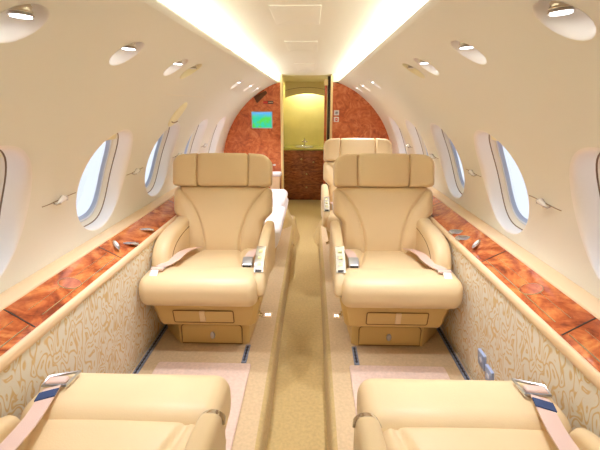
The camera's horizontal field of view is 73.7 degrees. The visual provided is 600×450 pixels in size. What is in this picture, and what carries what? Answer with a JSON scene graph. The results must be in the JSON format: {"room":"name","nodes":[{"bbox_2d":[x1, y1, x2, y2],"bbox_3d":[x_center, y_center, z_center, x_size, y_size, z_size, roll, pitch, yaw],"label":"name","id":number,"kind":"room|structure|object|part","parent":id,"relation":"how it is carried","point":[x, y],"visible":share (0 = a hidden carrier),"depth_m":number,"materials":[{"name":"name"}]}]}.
{"room":"aircraft cabin","nodes":[
{"label":"aircraft cabin","id":0,"kind":"room"},
{"bbox_2d":[0,239,163,418],"bbox_3d":[-0.737,0.525,1.485,0.056,0.640,5.900,0,17,2],"label":"wall","id":1,"kind":"structure","parent":0,"point":[110,331],"depth_m":1.42,"materials":[{"name":"fabric"}]},
{"bbox_2d":[57,278,81,288],"bbox_3d":[-0.768,0.194,1.335,0.067,0.025,0.071,-1,17,-4],"label":"cup holder","id":2,"kind":"object","parent":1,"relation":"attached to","point":[68,283],"visible":1,"depth_m":1.33,"materials":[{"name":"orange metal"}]},
{"bbox_2d":[0,186,179,372],"bbox_3d":[-0.800,0.188,1.386,0.194,0.080,5.900,0,17,2],"label":"side ledge","id":3,"kind":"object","parent":1,"relation":"attached to","point":[30,308],"depth_m":1.35,"materials":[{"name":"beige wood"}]},
{"bbox_2d":[113,240,119,249],"bbox_3d":[-0.769,0.083,1.673,0.022,0.016,0.128,-10,20,-31],"label":"handle","id":4,"kind":"object","parent":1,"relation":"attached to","point":[116,245],"visible":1,"depth_m":1.65,"materials":[{"name":"silver metal"}]},
{"bbox_2d":[123,242,138,244],"bbox_3d":[-0.731,0.080,1.726,0.072,0.020,0.036,2,17,6],"label":"cup holder","id":5,"kind":"object","parent":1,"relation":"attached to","point":[125,243],"visible":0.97,"depth_m":1.71,"materials":[{"name":"silver metal"}]},
{"bbox_2d":[140,228,153,230],"bbox_3d":[-0.733,0.022,1.910,0.072,0.020,0.036,2,17,6],"label":"cup holder","id":6,"kind":"object","parent":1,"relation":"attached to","point":[142,229],"visible":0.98,"depth_m":1.90,"materials":[{"name":"silver metal"}]},
{"bbox_2d":[0,0,276,292],"bbox_3d":[-0.602,-0.269,1.243,0.582,0.940,5.900,0,17,2],"label":"wall","id":7,"kind":"structure","parent":0,"point":[62,98],"depth_m":1.26,"materials":[{"name":"white plastic"}]},
{"bbox_2d":[0,145,31,276],"bbox_3d":[-0.853,0.009,1.037,0.249,0.427,0.416,0,17,2],"label":"window","id":8,"kind":"structure","parent":7,"relation":"in","point":[15,164],"depth_m":1.19,"materials":[{"name":"white plastic"}]},
{"bbox_3d":[-0.883,0.001,1.036,0.166,0.402,0.324,0,17,2],"label":"frame","id":9,"kind":"part","parent":8,"relation":"part of","materials":[{"name":"beige plastic"}]},
{"bbox_2d":[0,4,49,42],"bbox_3d":[-0.487,-0.358,0.685,0.102,0.083,0.107,0,17,2],"label":"light","id":10,"kind":"object","parent":7,"relation":"attached to","point":[17,22],"visible":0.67,"depth_m":0.72,"materials":[{"name":"white plastic"}]},
{"bbox_2d":[43,192,75,206],"bbox_3d":[-0.826,-0.090,1.392,0.029,0.028,0.190,0,17,2],"label":"hook","id":11,"kind":"object","parent":7,"relation":"attached to","point":[62,198],"depth_m":1.38,"materials":[{"name":"silver"}]},
{"bbox_3d":[-0.823,-0.090,1.388,0.022,0.026,0.064,0,17,2],"label":"knob","id":12,"kind":"part","parent":11,"relation":"part of","materials":[{"name":"white plastic"}]},
{"bbox_2d":[76,129,132,230],"bbox_3d":[-0.833,-0.186,1.687,0.249,0.427,0.416,0,17,2],"label":"window","id":13,"kind":"structure","parent":7,"relation":"in","point":[118,147],"depth_m":1.83,"materials":[{"name":"white plastic"}]},
{"bbox_3d":[-0.864,-0.194,1.686,0.166,0.402,0.324,0,17,2],"label":"frame","id":14,"kind":"part","parent":13,"relation":"part of","materials":[{"name":"beige plastic"}]},
{"bbox_2d":[109,42,144,65],"bbox_3d":[-0.475,-0.478,1.087,0.102,0.083,0.107,0,17,2],"label":"light","id":15,"kind":"object","parent":7,"relation":"attached to","point":[129,51],"visible":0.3,"depth_m":1.12,"materials":[{"name":"white plastic"}]},
{"bbox_2d":[128,168,141,174],"bbox_3d":[-0.808,-0.268,1.986,0.029,0.028,0.190,0,17,2],"label":"hook","id":16,"kind":"object","parent":7,"relation":"attached to","point":[137,170],"depth_m":1.97,"materials":[{"name":"silver"}]},
{"bbox_2d":[145,123,179,196],"bbox_3d":[-0.815,-0.374,2.314,0.249,0.427,0.416,0,17,2],"label":"window","id":17,"kind":"structure","parent":7,"relation":"in","point":[166,144],"depth_m":2.46,"materials":[{"name":"white plastic"}]},
{"bbox_3d":[-0.845,-0.382,2.313,0.166,0.402,0.324,0,17,2],"label":"frame","id":18,"kind":"part","parent":17,"relation":"part of","materials":[{"name":"beige plastic"}]},
{"bbox_2d":[163,59,188,75],"bbox_3d":[-0.463,-0.596,1.480,0.102,0.083,0.107,0,17,2],"label":"light","id":19,"kind":"object","parent":7,"relation":"attached to","point":[176,66],"visible":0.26,"depth_m":1.52,"materials":[{"name":"white plastic"}]},
{"bbox_2d":[168,102,187,126],"bbox_3d":[-0.651,-0.588,2.131,0.109,0.126,0.120,0,17,2],"label":"handle","id":20,"kind":"object","parent":7,"relation":"attached to","point":[181,109],"visible":1,"depth_m":2.10,"materials":[{"name":"beige plastic"}]},
{"bbox_2d":[180,64,201,78],"bbox_3d":[-0.458,-0.651,1.662,0.102,0.083,0.107,0,17,2],"label":"light","id":21,"kind":"object","parent":7,"relation":"attached to","point":[193,69],"visible":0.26,"depth_m":1.70,"materials":[{"name":"beige plastic"}]},
{"bbox_2d":[184,119,207,153],"bbox_3d":[-0.796,-0.562,2.942,0.249,0.427,0.416,0,17,2],"label":"window","id":22,"kind":"structure","parent":7,"relation":"in","point":[193,145],"depth_m":3.08,"materials":[{"name":"white plastic"}]},
{"bbox_3d":[-0.826,-0.570,2.940,0.166,0.402,0.324,0,17,2],"label":"frame","id":23,"kind":"part","parent":22,"relation":"part of","materials":[{"name":"beige plastic"}]},
{"bbox_2d":[206,116,225,152],"bbox_3d":[-0.777,-0.750,3.569,0.249,0.427,0.416,0,17,2],"label":"window","id":24,"kind":"structure","parent":7,"relation":"in","point":[214,138],"depth_m":3.73,"materials":[{"name":"white plastic"}]},
{"bbox_3d":[-0.807,-0.758,3.567,0.166,0.402,0.324,0,17,2],"label":"frame","id":25,"kind":"part","parent":24,"relation":"part of","materials":[{"name":"beige plastic"}]},
{"bbox_2d":[230,80,243,88],"bbox_3d":[-0.427,-0.960,2.691,0.102,0.083,0.107,0,17,2],"label":"light","id":26,"kind":"object","parent":7,"relation":"attached to","point":[239,82],"visible":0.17,"depth_m":2.73,"materials":[{"name":"white plastic"}]},
{"bbox_2d":[280,75,283,188],"bbox_3d":[-0.186,-0.752,4.190,0.024,1.532,0.075,0,17,2],"label":"trim","id":27,"kind":"structure","parent":7,"relation":"attached to","point":[281,76],"depth_m":4.09,"materials":[{"name":"brown"}]},
{"bbox_2d":[130,215,293,449],"bbox_3d":[-0.447,0.788,1.550,0.644,0.104,5.890,0,17,2],"label":"floor","id":28,"kind":"structure","parent":0,"point":[169,348],"depth_m":1.93,"materials":[{"name":"beige carpet"}]},
{"bbox_2d":[132,324,167,373],"bbox_3d":[-0.737,0.688,1.691,0.024,0.007,2.400,0,17,2],"label":"track","id":29,"kind":"object","parent":28,"relation":"on","point":[146,356],"visible":0.24,"depth_m":1.94,"materials":[{"name":"blue"}]},
{"bbox_2d":[152,362,250,449],"bbox_3d":[-0.459,0.834,1.199,0.430,0.009,1.360,0,17,2],"label":"floor mat","id":30,"kind":"object","parent":28,"relation":"on","point":[236,375],"visible":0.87,"depth_m":1.77,"materials":[{"name":"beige carpet"}]},
{"bbox_2d":[0,370,230,449],"bbox_3d":[-0.451,0.567,0.700,0.572,0.808,0.957,0,17,2],"label":"chair","id":31,"kind":"object","parent":30,"relation":"on","point":[73,410],"visible":1,"depth_m":0.97,"materials":[{"name":"beige leather"}]},
{"bbox_3d":[-0.687,0.551,0.767,0.047,0.234,0.470,0,17,2],"label":"armrest","id":32,"kind":"part","parent":31,"relation":"part of","materials":[{"name":"beige leather"}]},
{"bbox_2d":[16,419,194,449],"bbox_3d":[-0.466,0.605,0.812,0.464,0.167,0.430,0,17,2],"label":"seat cushion","id":33,"kind":"object","parent":31,"relation":"on","point":[49,434],"depth_m":0.93,"materials":[{"name":"beige leather"}]},
{"bbox_3d":[-0.199,0.558,0.757,0.052,0.272,0.362,0,17,2],"label":"armrest","id":34,"kind":"part","parent":31,"relation":"part of","materials":[{"name":"beige leather"}]},
{"bbox_2d":[139,153,274,343],"bbox_3d":[-0.424,0.117,2.046,0.559,0.896,0.755,0,17,2],"label":"chair","id":35,"kind":"object","parent":28,"relation":"on","point":[207,278],"visible":1,"depth_m":2.00,"materials":[{"name":"beige leather"}]},
{"bbox_3d":[-0.649,0.140,2.052,0.084,0.288,0.449,0,17,2],"label":"armrest","id":36,"kind":"part","parent":35,"relation":"part of","materials":[{"name":"beige leather"}]},
{"bbox_3d":[-0.435,0.536,1.990,0.295,0.101,0.022,0,17,2],"label":"drawer","id":37,"kind":"part","parent":35,"relation":"part of","materials":[{"name":"beige leather"}]},
{"bbox_2d":[171,248,254,266],"bbox_3d":[-0.439,0.225,2.081,0.464,0.167,0.430,0,17,2],"label":"seat cushion","id":38,"kind":"object","parent":35,"relation":"on","point":[198,257],"depth_m":2.01,"materials":[{"name":"beige leather"}]},
{"bbox_3d":[-0.426,-0.021,2.244,0.540,0.390,0.144,0,2,2],"label":"backrest","id":39,"kind":"part","parent":35,"relation":"part of","materials":[{"name":"beige leather"}]},
{"bbox_3d":[-0.181,0.155,1.810,0.042,0.077,0.139,0,17,2],"label":"control panel","id":40,"kind":"part","parent":35,"relation":"part of","materials":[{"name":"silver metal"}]},
{"bbox_3d":[-0.173,0.167,1.990,0.052,0.260,0.552,0,17,2],"label":"armrest","id":41,"kind":"part","parent":35,"relation":"part of","materials":[{"name":"beige leather"}]},
{"bbox_2d":[241,345,250,362],"bbox_3d":[-0.259,0.618,1.923,0.024,0.007,0.143,0,17,2],"label":"track","id":42,"kind":"object","parent":28,"relation":"on","point":[247,347],"visible":1,"depth_m":1.91,"materials":[{"name":"blue"}]},
{"bbox_2d":[263,312,272,317],"bbox_3d":[-0.183,0.512,2.279,0.048,0.006,0.064,0,17,2],"label":"light","id":43,"kind":"object","parent":28,"relation":"on","point":[266,314],"visible":1,"depth_m":2.27,"materials":[{"name":"beige"}]},
{"bbox_2d":[265,189,287,251],"bbox_3d":[-0.378,-0.117,3.444,0.500,0.540,1.120,0,17,2],"label":"divan","id":44,"kind":"object","parent":28,"relation":"on","point":[280,200],"visible":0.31,"depth_m":3.41,"materials":[{"name":"white fabric"}]},
{"bbox_2d":[271,189,287,206],"bbox_3d":[-0.349,-0.250,3.716,0.450,0.100,0.440,0,17,2],"label":"bolster cushion","id":45,"kind":"object","parent":44,"relation":"on","point":[280,199],"depth_m":3.57,"materials":[{"name":"white fabric"}]},
{"bbox_2d":[255,216,295,449],"bbox_3d":[-0.140,0.791,1.542,0.029,0.104,5.890,0,17,2],"label":"floor","id":46,"kind":"structure","parent":0,"point":[265,416],"depth_m":1.91,"materials":[{"name":"beige carpet"}]},
{"bbox_2d":[159,0,427,83],"bbox_3d":[0.015,-0.903,1.922,0.964,0.061,7.600,0,17,2],"label":"ceiling","id":47,"kind":"structure","parent":0,"point":[347,31],"depth_m":1.63,"materials":[{"name":"white plastic"}]},
{"bbox_2d":[268,4,320,24],"bbox_3d":[-0.011,-0.689,1.313,0.156,0.007,0.290,0,17,2],"label":"ceiling panel","id":48,"kind":"object","parent":47,"relation":"attached to","point":[282,14],"visible":1,"depth_m":1.28,"materials":[{"name":"white plastic"}]},
{"bbox_2d":[285,41,317,50],"bbox_3d":[0.009,-0.894,1.998,0.152,0.007,0.340,0,17,2],"label":"ceiling panel","id":49,"kind":"object","parent":47,"relation":"attached to","point":[291,45],"visible":1,"depth_m":1.95,"materials":[{"name":"white plastic"}]},
{"bbox_2d":[285,82,327,97],"bbox_3d":[0.089,-1.718,5.088,0.560,0.197,0.015,0,17,2],"label":"trim","id":50,"kind":"structure","parent":47,"relation":"attached to","point":[288,85],"depth_m":5.08,"materials":[{"name":"beige"}]},
{"bbox_2d":[267,200,327,449],"bbox_3d":[0.015,0.613,2.377,1.900,0.040,7.600,0,17,2],"label":"floor","id":51,"kind":"structure","parent":0,"point":[298,421],"depth_m":2.08,"materials":[{"name":"beige carpet"}]},
{"bbox_2d":[282,207,298,245],"bbox_3d":[-0.086,-0.049,4.009,0.166,0.290,0.700,0,17,2],"label":"seat","id":52,"kind":"object","parent":51,"relation":"on","point":[288,221],"visible":0.5,"depth_m":3.97,"materials":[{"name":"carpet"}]},
{"bbox_2d":[284,145,323,199],"bbox_3d":[0.085,-0.744,5.606,0.610,0.704,0.503,0,17,2],"label":"base cabinet","id":53,"kind":"object","parent":51,"relation":"on","point":[303,166],"visible":0.77,"depth_m":5.38,"materials":[{"name":"brown wood"}]},
{"bbox_3d":[-0.083,-0.858,5.348,0.259,0.264,0.020,0,17,2],"label":"door","id":54,"kind":"part","parent":53,"relation":"part of","materials":[{"name":"brown wood"}]},
{"bbox_3d":[0.069,-0.464,5.461,0.564,0.184,0.020,0,17,2],"label":"drawer","id":55,"kind":"part","parent":53,"relation":"part of","materials":[{"name":"brown wood"}]},
{"bbox_3d":[0.069,-0.641,5.408,0.564,0.174,0.020,0,17,2],"label":"drawer","id":56,"kind":"part","parent":53,"relation":"part of","materials":[{"name":"brown wood"}]},
{"bbox_2d":[284,145,323,149],"bbox_3d":[0.086,-1.069,5.513,0.610,0.028,0.495,0,17,2],"label":"countertop","id":57,"kind":"structure","parent":53,"relation":"on","point":[287,147],"depth_m":5.36,"materials":[{"name":"yellow"}]},
{"bbox_2d":[295,138,313,146],"bbox_3d":[0.059,-1.127,5.457,0.256,0.116,0.256,16,23,43],"label":"sink","id":58,"kind":"object","parent":57,"relation":"in","point":[304,141],"visible":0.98,"depth_m":5.53,"materials":[{"name":"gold metal"}]},
{"bbox_3d":[0.202,-0.856,5.340,0.299,0.264,0.020,0,17,2],"label":"door","id":59,"kind":"part","parent":53,"relation":"part of","materials":[{"name":"brown wood"}]},
{"bbox_2d":[313,218,325,245],"bbox_3d":[0.217,-0.047,4.001,0.166,0.290,0.700,0,17,2],"label":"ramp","id":60,"kind":"object","parent":51,"relation":"on","point":[316,234],"visible":0.23,"depth_m":3.90,"materials":[{"name":"leather"}]},
{"bbox_2d":[283,84,326,145],"bbox_3d":[0.124,-1.246,5.753,0.840,1.580,0.060,0,17,2],"label":"wall","id":61,"kind":"structure","parent":0,"point":[303,114],"depth_m":5.65,"materials":[{"name":"yellow paint"}]},
{"bbox_2d":[224,69,389,188],"bbox_3d":[0.076,-0.794,4.161,1.793,1.650,0.033,0,17,2],"label":"wall","id":62,"kind":"structure","parent":0,"point":[241,137],"depth_m":4.07,"materials":[{"name":"brown wood"}]},
{"bbox_2d":[254,91,266,102],"bbox_3d":[-0.396,-1.282,4.007,0.139,0.122,0.008,0,17,2],"label":"air vent","id":63,"kind":"object","parent":62,"relation":"in","point":[260,96],"visible":1,"depth_m":4.00,"materials":[{"name":"brown"}]},
{"bbox_2d":[251,111,272,127],"bbox_3d":[-0.386,-1.068,4.068,0.212,0.166,0.014,0,17,2],"label":"monitor","id":64,"kind":"object","parent":62,"relation":"attached to","point":[260,119],"visible":1,"depth_m":4.06,"materials":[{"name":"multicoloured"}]},
{"bbox_2d":[263,101,272,103],"bbox_3d":[-0.319,-1.232,4.019,0.100,0.028,0.010,0,17,2],"label":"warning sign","id":65,"kind":"object","parent":62,"relation":"attached to","point":[264,102],"visible":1,"depth_m":4.01,"materials":[{"name":"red plastic"}]},
{"bbox_2d":[270,171,281,188],"bbox_3d":[-0.261,-0.463,4.200,0.136,0.192,0.100,0,17,2],"label":"cabinet","id":66,"kind":"object","parent":62,"relation":"attached to","point":[276,174],"visible":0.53,"depth_m":4.16,"materials":[{"name":"beige"}]},
{"bbox_3d":[-0.261,-0.533,4.179,0.136,0.044,0.100,0,17,2],"label":"lid","id":67,"kind":"part","parent":66,"relation":"part of","materials":[{"name":"white fabric"}]},
{"bbox_2d":[323,79,327,183],"bbox_3d":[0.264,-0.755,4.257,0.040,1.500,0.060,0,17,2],"label":"door","id":68,"kind":"structure","parent":62,"relation":"in","point":[325,80],"depth_m":4.13,"materials":[{"name":"red wood"}]},
{"bbox_2d":[328,75,332,189],"bbox_3d":[0.317,-0.748,4.176,0.022,1.532,0.075,0,17,2],"label":"trim","id":69,"kind":"structure","parent":62,"relation":"attached to","point":[331,90],"depth_m":4.01,"materials":[{"name":"brown"}]},
{"bbox_2d":[326,76,339,185],"bbox_3d":[0.356,-0.778,4.281,0.146,1.530,0.025,0,17,2],"label":"trim","id":70,"kind":"structure","parent":62,"relation":"attached to","point":[329,77],"depth_m":4.14,"materials":[{"name":"black plastic"}]},
{"bbox_2d":[319,224,337,449],"bbox_3d":[0.117,0.840,1.377,0.029,0.104,5.560,0,17,2],"label":"floor","id":71,"kind":"structure","parent":0,"point":[329,393],"depth_m":1.89,"materials":[{"name":"beige carpet"}]},
{"bbox_2d":[321,226,472,449],"bbox_3d":[0.424,0.842,1.368,0.644,0.104,5.560,0,17,2],"label":"floor","id":72,"kind":"structure","parent":0,"point":[434,353],"depth_m":1.91,"materials":[{"name":"beige carpet"}]},
{"bbox_2d":[332,313,340,318],"bbox_3d":[0.209,0.515,2.268,0.048,0.006,0.064,0,17,2],"label":"light","id":73,"kind":"object","parent":72,"relation":"on","point":[335,315],"visible":0.73,"depth_m":2.26,"materials":[{"name":"beige"}]},
{"bbox_2d":[352,346,359,364],"bbox_3d":[0.265,0.622,1.909,0.024,0.007,0.143,0,17,2],"label":"track","id":74,"kind":"object","parent":72,"relation":"on","point":[354,348],"visible":1,"depth_m":1.90,"materials":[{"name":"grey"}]},
{"bbox_2d":[321,138,391,244],"bbox_3d":[0.443,-0.181,3.038,0.559,0.896,0.755,0,17,2],"label":"chair","id":75,"kind":"object","parent":72,"relation":"on","point":[334,148],"visible":0.23,"depth_m":3.16,"materials":[{"name":"beige leather"}]},
{"bbox_3d":[0.189,-0.135,2.996,0.052,0.260,0.552,0,17,2],"label":"armrest","id":76,"kind":"part","parent":75,"relation":"part of","materials":[{"name":"beige leather"}]},
{"bbox_3d":[0.187,-0.147,2.815,0.042,0.077,0.139,0,17,2],"label":"control panel","id":77,"kind":"part","parent":75,"relation":"part of","materials":[{"name":"silver metal"}]},
{"bbox_3d":[0.459,-0.318,3.236,0.540,0.390,0.144,0,2,2],"label":"backrest","id":78,"kind":"part","parent":75,"relation":"part of","materials":[{"name":"beige leather"}]},
{"bbox_2d":[329,153,462,345],"bbox_3d":[0.438,0.122,2.028,0.559,0.896,0.755,0,17,2],"label":"chair","id":79,"kind":"object","parent":72,"relation":"on","point":[395,284],"visible":1,"depth_m":1.98,"materials":[{"name":"beige leather"}]},
{"bbox_3d":[0.183,0.168,1.985,0.052,0.260,0.552,0,17,2],"label":"armrest","id":80,"kind":"part","parent":79,"relation":"part of","materials":[{"name":"beige leather"}]},
{"bbox_3d":[0.181,0.156,1.804,0.042,0.077,0.139,0,17,2],"label":"control panel","id":81,"kind":"part","parent":79,"relation":"part of","materials":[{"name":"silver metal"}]},
{"bbox_3d":[0.454,-0.015,2.225,0.540,0.390,0.144,0,2,2],"label":"backrest","id":82,"kind":"part","parent":79,"relation":"part of","materials":[{"name":"beige leather"}]},
{"bbox_3d":[0.439,0.542,1.971,0.295,0.101,0.022,0,17,2],"label":"drawer","id":83,"kind":"part","parent":79,"relation":"part of","materials":[{"name":"beige leather"}]},
{"bbox_2d":[350,249,430,268],"bbox_3d":[0.453,0.231,2.061,0.464,0.167,0.430,0,17,2],"label":"seat cushion","id":84,"kind":"object","parent":79,"relation":"on","point":[368,258],"depth_m":1.99,"materials":[{"name":"beige leather"}]},
{"bbox_3d":[0.663,0.150,2.021,0.084,0.288,0.449,0,17,2],"label":"armrest","id":85,"kind":"part","parent":79,"relation":"part of","materials":[{"name":"beige leather"}]},
{"bbox_2d":[349,365,449,414],"bbox_3d":[0.420,0.841,1.175,0.430,0.009,1.360,0,17,2],"label":"floor mat","id":86,"kind":"object","parent":72,"relation":"on","point":[359,373],"visible":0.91,"depth_m":1.77,"materials":[{"name":"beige carpet"}]},
{"bbox_2d":[352,378,599,449],"bbox_3d":[0.390,0.574,0.677,0.572,0.808,0.957,0,17,2],"label":"chair","id":87,"kind":"object","parent":86,"relation":"on","point":[392,414],"visible":1,"depth_m":0.96,"materials":[{"name":"beige leather"}]},
{"bbox_3d":[0.141,0.560,0.748,0.052,0.272,0.362,0,17,2],"label":"armrest","id":88,"kind":"part","parent":87,"relation":"part of","materials":[{"name":"beige leather"}]},
{"bbox_2d":[383,427,558,449],"bbox_3d":[0.410,0.613,0.788,0.464,0.167,0.430,0,17,2],"label":"seat cushion","id":89,"kind":"object","parent":87,"relation":"on","point":[396,438],"depth_m":0.92,"materials":[{"name":"beige leather"}]},
{"bbox_3d":[0.629,0.562,0.731,0.047,0.234,0.470,0,17,2],"label":"armrest","id":90,"kind":"part","parent":87,"relation":"part of","materials":[{"name":"beige leather"}]},
{"bbox_2d":[437,327,470,379],"bbox_3d":[0.727,0.700,1.650,0.024,0.007,2.400,0,17,2],"label":"track","id":91,"kind":"object","parent":72,"relation":"on","point":[449,347],"visible":0.23,"depth_m":1.91,"materials":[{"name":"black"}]},
{"bbox_2d":[338,0,599,299],"bbox_3d":[0.584,-0.259,1.210,0.582,0.940,5.900,0,17,2],"label":"wall","id":92,"kind":"structure","parent":0,"point":[536,92],"depth_m":1.21,"materials":[{"name":"white plastic"}]},
{"bbox_2d":[388,117,407,153],"bbox_3d":[0.894,-0.737,3.523,0.249,0.427,0.416,0,17,2],"label":"window","id":93,"kind":"structure","parent":92,"relation":"in","point":[401,143],"depth_m":3.68,"materials":[{"name":"white plastic"}]},
{"bbox_3d":[0.925,-0.744,3.520,0.166,0.402,0.324,0,17,2],"label":"frame","id":94,"kind":"part","parent":93,"relation":"part of","materials":[{"name":"beige plastic"}]},
{"bbox_2d":[402,63,424,78],"bbox_3d":[0.469,-0.643,1.637,0.102,0.083,0.107,0,17,2],"label":"light","id":95,"kind":"object","parent":92,"relation":"attached to","point":[413,70],"visible":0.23,"depth_m":1.68,"materials":[{"name":"beige plastic"}]},
{"bbox_2d":[405,119,427,155],"bbox_3d":[0.875,-0.548,2.896,0.249,0.427,0.416,0,17,2],"label":"window","id":96,"kind":"structure","parent":92,"relation":"in","point":[418,144],"depth_m":3.04,"materials":[{"name":"white plastic"}]},
{"bbox_3d":[0.906,-0.556,2.893,0.166,0.402,0.324,0,17,2],"label":"frame","id":97,"kind":"part","parent":96,"relation":"part of","materials":[{"name":"beige plastic"}]},
{"bbox_2d":[413,58,438,74],"bbox_3d":[0.464,-0.589,1.455,0.102,0.083,0.107,0,17,2],"label":"light","id":98,"kind":"object","parent":92,"relation":"attached to","point":[423,64],"visible":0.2,"depth_m":1.49,"materials":[{"name":"white plastic"}]},
{"bbox_2d":[430,123,464,198],"bbox_3d":[0.857,-0.360,2.268,0.249,0.427,0.416,0,17,2],"label":"window","id":99,"kind":"structure","parent":92,"relation":"in","point":[447,154],"depth_m":2.41,"materials":[{"name":"white plastic"}]},
{"bbox_3d":[0.887,-0.367,2.265,0.166,0.402,0.324,0,17,2],"label":"frame","id":100,"kind":"part","parent":99,"relation":"part of","materials":[{"name":"beige plastic"}]},
{"bbox_2d":[450,41,486,64],"bbox_3d":[0.452,-0.471,1.062,0.102,0.083,0.107,0,17,2],"label":"light","id":101,"kind":"object","parent":92,"relation":"attached to","point":[464,49],"visible":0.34,"depth_m":1.10,"materials":[{"name":"white plastic"}]},
{"bbox_2d":[466,169,480,176],"bbox_3d":[0.830,-0.254,1.941,0.029,0.028,0.190,0,17,2],"label":"hook","id":102,"kind":"object","parent":92,"relation":"attached to","point":[470,172],"depth_m":1.92,"materials":[{"name":"silver"}]},
{"bbox_2d":[474,130,529,234],"bbox_3d":[0.838,-0.172,1.641,0.249,0.427,0.416,0,17,2],"label":"window","id":103,"kind":"structure","parent":92,"relation":"in","point":[489,151],"depth_m":1.78,"materials":[{"name":"white plastic"}]},
{"bbox_3d":[0.868,-0.179,1.638,0.166,0.402,0.324,0,17,2],"label":"frame","id":104,"kind":"part","parent":103,"relation":"part of","materials":[{"name":"beige plastic"}]},
{"bbox_2d":[529,195,560,210],"bbox_3d":[0.812,-0.076,1.347,0.029,0.028,0.190,0,17,2],"label":"hook","id":105,"kind":"object","parent":92,"relation":"attached to","point":[540,201],"depth_m":1.33,"materials":[{"name":"silver"}]},
{"bbox_3d":[0.809,-0.076,1.343,0.022,0.026,0.064,0,17,2],"label":"knob","id":106,"kind":"part","parent":105,"relation":"part of","materials":[{"name":"white plastic"}]},
{"bbox_2d":[532,0,596,40],"bbox_3d":[0.440,-0.350,0.660,0.102,0.083,0.107,0,17,2],"label":"light","id":107,"kind":"object","parent":92,"relation":"attached to","point":[567,20],"visible":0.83,"depth_m":0.69,"materials":[{"name":"white plastic"}]},
{"bbox_2d":[569,147,599,280],"bbox_3d":[0.818,0.023,0.991,0.249,0.427,0.416,0,17,2],"label":"window","id":108,"kind":"structure","parent":92,"relation":"in","point":[584,170],"depth_m":1.15,"materials":[{"name":"white plastic"}]},
{"bbox_3d":[0.849,0.016,0.988,0.166,0.402,0.324,0,17,2],"label":"frame","id":109,"kind":"part","parent":108,"relation":"part of","materials":[{"name":"beige plastic"}]},
{"bbox_2d":[441,239,599,436],"bbox_3d":[0.719,0.537,1.445,0.056,0.640,5.900,0,17,2],"label":"wall","id":110,"kind":"structure","parent":0,"point":[485,319],"depth_m":1.35,"materials":[{"name":"fabric"}]},
{"bbox_2d":[448,229,462,234],"bbox_3d":[0.737,0.033,1.887,0.072,0.020,0.036,-1,17,-3],"label":"cup holder","id":111,"kind":"object","parent":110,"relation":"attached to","point":[453,231],"visible":0.94,"depth_m":1.88,"materials":[{"name":"silver metal"}]},
{"bbox_2d":[455,235,469,240],"bbox_3d":[0.734,0.059,1.801,0.072,0.020,0.036,-1,17,-3],"label":"cup holder","id":112,"kind":"object","parent":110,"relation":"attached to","point":[459,237],"visible":0.96,"depth_m":1.79,"materials":[{"name":"silver metal"}]},
{"bbox_2d":[472,239,480,248],"bbox_3d":[0.752,0.079,1.705,0.022,0.016,0.128,11,20,32],"label":"handle","id":113,"kind":"object","parent":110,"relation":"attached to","point":[477,242],"visible":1,"depth_m":1.68,"materials":[{"name":"silver metal"}]},
{"bbox_2d":[478,348,486,370],"bbox_3d":[0.722,0.533,1.585,0.021,0.068,0.058,0,17,2],"label":"wall socket","id":114,"kind":"object","parent":110,"relation":"attached to","point":[482,359],"visible":0.91,"depth_m":1.57,"materials":[{"name":"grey plastic"}]},
{"bbox_2d":[485,364,493,380],"bbox_3d":[0.723,0.575,1.524,0.021,0.068,0.058,0,17,2],"label":"wall socket","id":115,"kind":"object","parent":110,"relation":"attached to","point":[489,374],"visible":0.75,"depth_m":1.51,"materials":[{"name":"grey plastic"}]},
{"bbox_2d":[428,187,599,390],"bbox_3d":[0.782,0.201,1.342,0.194,0.080,5.900,0,17,2],"label":"side ledge","id":116,"kind":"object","parent":110,"relation":"attached to","point":[565,313],"depth_m":1.29,"materials":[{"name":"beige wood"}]},
{"bbox_2d":[519,283,543,294],"bbox_3d":[0.747,0.207,1.293,0.067,0.025,0.071,-1,17,-4],"label":"cup holder","id":117,"kind":"object","parent":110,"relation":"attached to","point":[530,288],"visible":1,"depth_m":1.29,"materials":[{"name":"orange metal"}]}
]}

